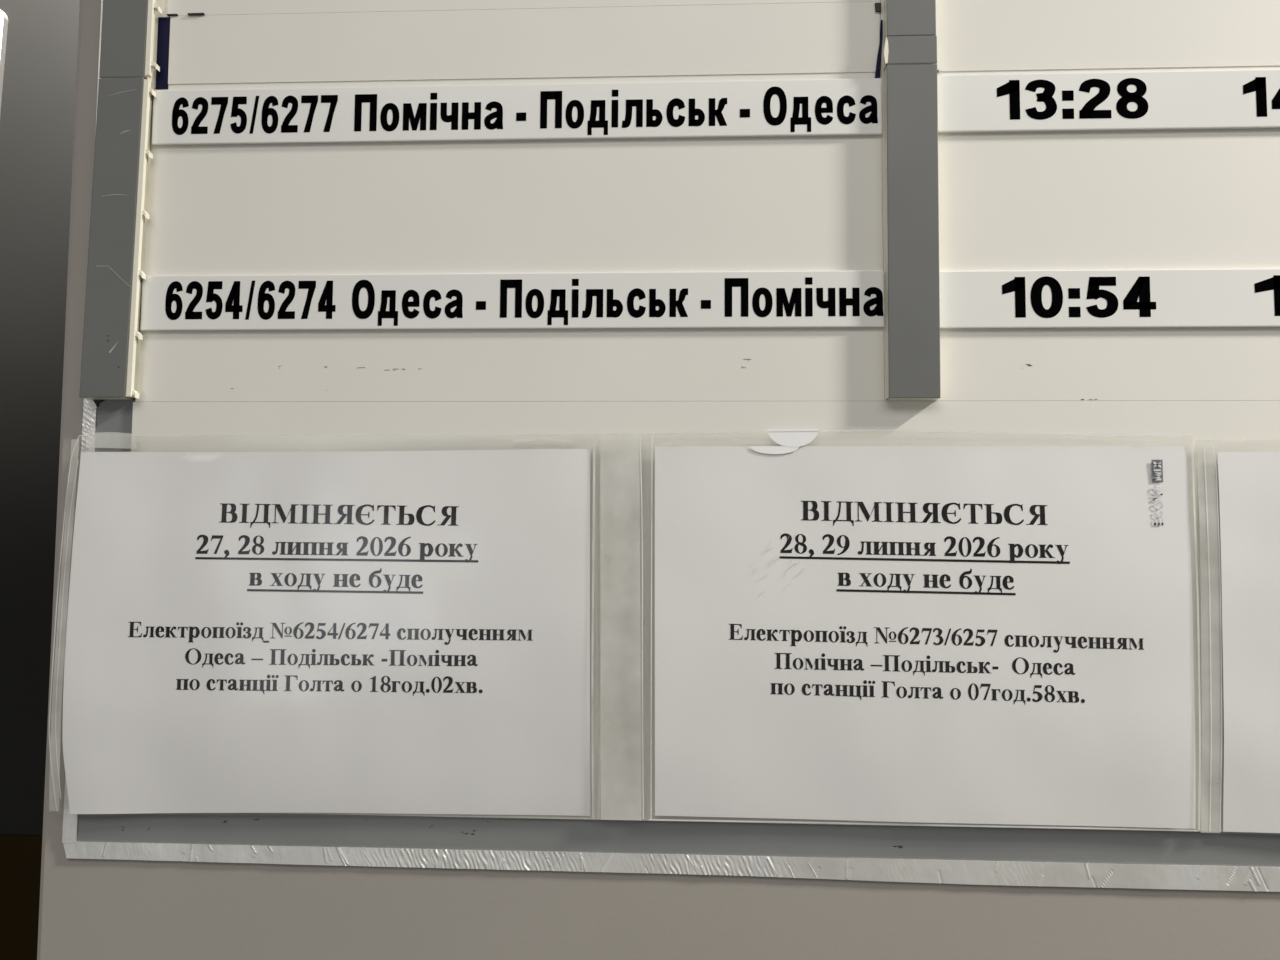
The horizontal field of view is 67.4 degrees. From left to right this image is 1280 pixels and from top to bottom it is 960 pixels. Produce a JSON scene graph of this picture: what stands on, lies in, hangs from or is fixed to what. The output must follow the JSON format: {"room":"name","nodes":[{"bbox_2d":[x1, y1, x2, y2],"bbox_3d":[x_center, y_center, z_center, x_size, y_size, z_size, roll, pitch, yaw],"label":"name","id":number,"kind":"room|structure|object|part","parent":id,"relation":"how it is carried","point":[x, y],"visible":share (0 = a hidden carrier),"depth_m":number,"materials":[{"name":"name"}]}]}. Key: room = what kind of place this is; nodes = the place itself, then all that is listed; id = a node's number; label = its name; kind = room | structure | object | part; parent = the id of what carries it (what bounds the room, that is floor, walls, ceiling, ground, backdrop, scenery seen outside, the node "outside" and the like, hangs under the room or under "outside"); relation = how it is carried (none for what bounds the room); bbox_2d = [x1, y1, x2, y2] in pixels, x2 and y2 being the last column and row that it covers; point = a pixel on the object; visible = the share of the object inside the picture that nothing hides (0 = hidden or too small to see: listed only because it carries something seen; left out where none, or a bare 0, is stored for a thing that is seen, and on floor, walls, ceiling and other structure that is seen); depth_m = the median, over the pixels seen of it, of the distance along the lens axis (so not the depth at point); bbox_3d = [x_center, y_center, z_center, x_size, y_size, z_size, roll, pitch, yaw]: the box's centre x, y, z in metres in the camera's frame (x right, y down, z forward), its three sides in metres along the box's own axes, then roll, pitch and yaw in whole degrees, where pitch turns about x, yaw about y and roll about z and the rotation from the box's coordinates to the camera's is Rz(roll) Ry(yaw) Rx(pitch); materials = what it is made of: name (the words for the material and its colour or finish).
{"room":"station hall","nodes":[
{"label":"station hall","id":0,"kind":"room"},
{"bbox_2d":[0,0,79,834],"bbox_3d":[-1.413,-0.450,1.513,2.230,1.925,0.100,0,-4,3],"label":"wall","id":1,"kind":"structure","parent":0,"point":[37,114],"depth_m":1.42,"materials":[{"name":"paint"}]},
{"bbox_2d":[0,9,7,111],"bbox_3d":[-1.040,-0.595,1.449,0.161,0.240,0.010,0,-4,3],"label":"wall plate","id":2,"kind":"object","parent":1,"relation":"attached to","point":[3,17],"visible":1,"depth_m":1.45,"materials":[{"name":"white plastic"}]},
{"bbox_2d":[0,834,42,959],"bbox_3d":[-1.426,1.072,1.413,2.223,1.125,0.104,0,-4,3],"label":"trim","id":3,"kind":"structure","parent":1,"relation":"attached to","point":[20,855],"depth_m":1.37,"materials":[{"name":"brown paint"}]},
{"bbox_2d":[37,0,1279,959],"bbox_3d":[0.607,0.088,0.927,1.875,3.050,0.807,0,-4,3],"label":"wall","id":4,"kind":"structure","parent":0,"point":[90,909],"depth_m":0.54,"materials":[{"name":"beige paint"}]},
{"bbox_2d":[62,0,1279,891],"bbox_3d":[0.256,-0.129,0.547,1.181,0.709,0.012,0,-4,3],"label":"board","id":5,"kind":"object","parent":4,"relation":"attached to","point":[912,202],"visible":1,"depth_m":0.56,"materials":[{"name":"beige plastic"}]},
{"bbox_3d":[-0.313,-0.144,0.574,0.031,0.193,0.010,0,-4,3],"label":"divider post","id":6,"kind":"part","parent":5,"relation":"part of","materials":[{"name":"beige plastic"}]},
{"bbox_3d":[-0.309,-0.363,0.588,0.029,0.244,0.010,0,-4,3],"label":"post","id":7,"kind":"part","parent":5,"relation":"part of","materials":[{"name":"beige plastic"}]},
{"bbox_3d":[-0.295,-0.267,0.579,0.010,0.438,0.005,0,-4,3],"label":"toothed rail","id":8,"kind":"part","parent":5,"relation":"part of","materials":[{"name":"beige plastic"}]},
{"bbox_2d":[49,432,602,818],"bbox_3d":[-0.181,0.083,0.552,0.321,0.222,0.008,0,-4,3],"label":"plastic sleeve","id":9,"kind":"object","parent":5,"relation":"attached to","point":[100,439],"visible":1,"depth_m":0.55,"materials":[{"name":"clear plastic"}]},
{"bbox_2d":[62,449,589,815],"bbox_3d":[-0.180,0.087,0.552,0.306,0.212,0.005,0,-4,3],"label":"paper notice","id":10,"kind":"object","parent":9,"relation":"in","point":[388,632],"visible":1,"depth_m":0.55,"materials":[{"name":"white paper"}]},
{"bbox_3d":[-0.079,-0.265,0.575,0.440,0.439,0.002,0,-4,3],"label":"panel","id":11,"kind":"part","parent":5,"relation":"part of","materials":[{"name":"beige plastic"}]},
{"bbox_2d":[140,270,883,330],"bbox_3d":[-0.079,-0.105,0.562,0.438,0.033,0.003,0,-4,3],"label":"route sign","id":12,"kind":"object","parent":5,"relation":"attached to","point":[850,298],"visible":1,"depth_m":0.56,"materials":[{"name":"white plastic"}]},
{"bbox_2d":[152,78,881,145],"bbox_3d":[-0.077,-0.218,0.570,0.435,0.034,0.003,0,-4,3],"label":"route sign","id":13,"kind":"object","parent":5,"relation":"attached to","point":[806,107],"visible":1,"depth_m":0.57,"materials":[{"name":"white plastic"}]},
{"bbox_3d":[-0.073,-0.383,0.581,0.429,0.202,0.001,0,-4,3],"label":"plate","id":14,"kind":"part","parent":5,"relation":"part of","materials":[{"name":"beige plastic"}]},
{"bbox_3d":[-0.073,-0.261,0.573,0.427,0.043,0.001,0,-4,3],"label":"plate","id":15,"kind":"part","parent":5,"relation":"part of","materials":[{"name":"beige plastic"}]},
{"bbox_3d":[0.258,-0.131,0.552,1.178,0.705,0.001,0,-4,3],"label":"backing panel","id":16,"kind":"part","parent":5,"relation":"part of","materials":[{"name":"white plastic"}]},
{"bbox_3d":[0.272,0.074,0.537,1.148,0.238,0.002,0,-4,3],"label":"panel","id":17,"kind":"part","parent":5,"relation":"part of","materials":[{"name":"beige plastic"}]},
{"bbox_2d":[599,429,1200,831],"bbox_3d":[0.141,0.081,0.537,0.334,0.220,0.006,0,-4,3],"label":"plastic sleeve","id":18,"kind":"object","parent":5,"relation":"attached to","point":[627,466],"visible":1,"depth_m":0.54,"materials":[{"name":"clear plastic"}]},
{"bbox_2d":[655,446,1194,828],"bbox_3d":[0.156,0.085,0.536,0.297,0.210,0.004,0,-4,3],"label":"paper notice","id":19,"kind":"object","parent":18,"relation":"in","point":[964,634],"visible":1,"depth_m":0.54,"materials":[{"name":"white paper"}]},
{"bbox_3d":[0.158,-0.370,0.567,0.028,0.228,0.010,0,-4,3],"label":"post","id":20,"kind":"part","parent":5,"relation":"part of","materials":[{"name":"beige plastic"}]},
{"bbox_3d":[0.157,-0.248,0.559,0.029,0.016,0.010,0,-4,3],"label":"post","id":21,"kind":"part","parent":5,"relation":"part of","materials":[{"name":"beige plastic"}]},
{"bbox_3d":[0.156,-0.142,0.552,0.030,0.194,0.010,0,-4,3],"label":"divider post","id":22,"kind":"part","parent":5,"relation":"part of","materials":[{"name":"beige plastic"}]},
{"bbox_3d":[0.494,-0.263,0.548,0.706,0.439,0.002,0,-4,3],"label":"panel","id":23,"kind":"part","parent":5,"relation":"part of","materials":[{"name":"beige plastic"}]},
{"bbox_3d":[0.510,-0.360,0.552,0.676,0.245,0.001,0,-4,3],"label":"plate","id":24,"kind":"part","parent":5,"relation":"part of","materials":[{"name":"beige plastic"}]},
{"bbox_2d":[937,69,1279,132],"bbox_3d":[0.499,-0.217,0.542,0.656,0.034,0.003,0,-4,3],"label":"strip","id":25,"kind":"object","parent":5,"relation":"attached to","point":[1217,99],"visible":1,"depth_m":0.55,"materials":[{"name":"white plastic"}]},
{"bbox_2d":[939,268,1279,328],"bbox_3d":[0.498,-0.102,0.535,0.656,0.033,0.003,0,-4,3],"label":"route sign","id":26,"kind":"object","parent":5,"relation":"attached to","point":[1145,298],"visible":1,"depth_m":0.55,"materials":[{"name":"white plastic"}]},
{"bbox_2d":[1199,437,1279,831],"bbox_3d":[0.466,0.085,0.522,0.319,0.218,0.005,0,-4,3],"label":"plastic sleeve","id":27,"kind":"object","parent":5,"relation":"attached to","point":[1247,439],"visible":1,"depth_m":0.53,"materials":[{"name":"clear plastic"}]},
{"bbox_2d":[1217,452,1279,832],"bbox_3d":[0.469,0.089,0.521,0.299,0.208,0.004,0,-4,3],"label":"paper notice","id":28,"kind":"object","parent":27,"relation":"in","point":[1249,482],"visible":1,"depth_m":0.53,"materials":[{"name":"white paper"}]}
]}

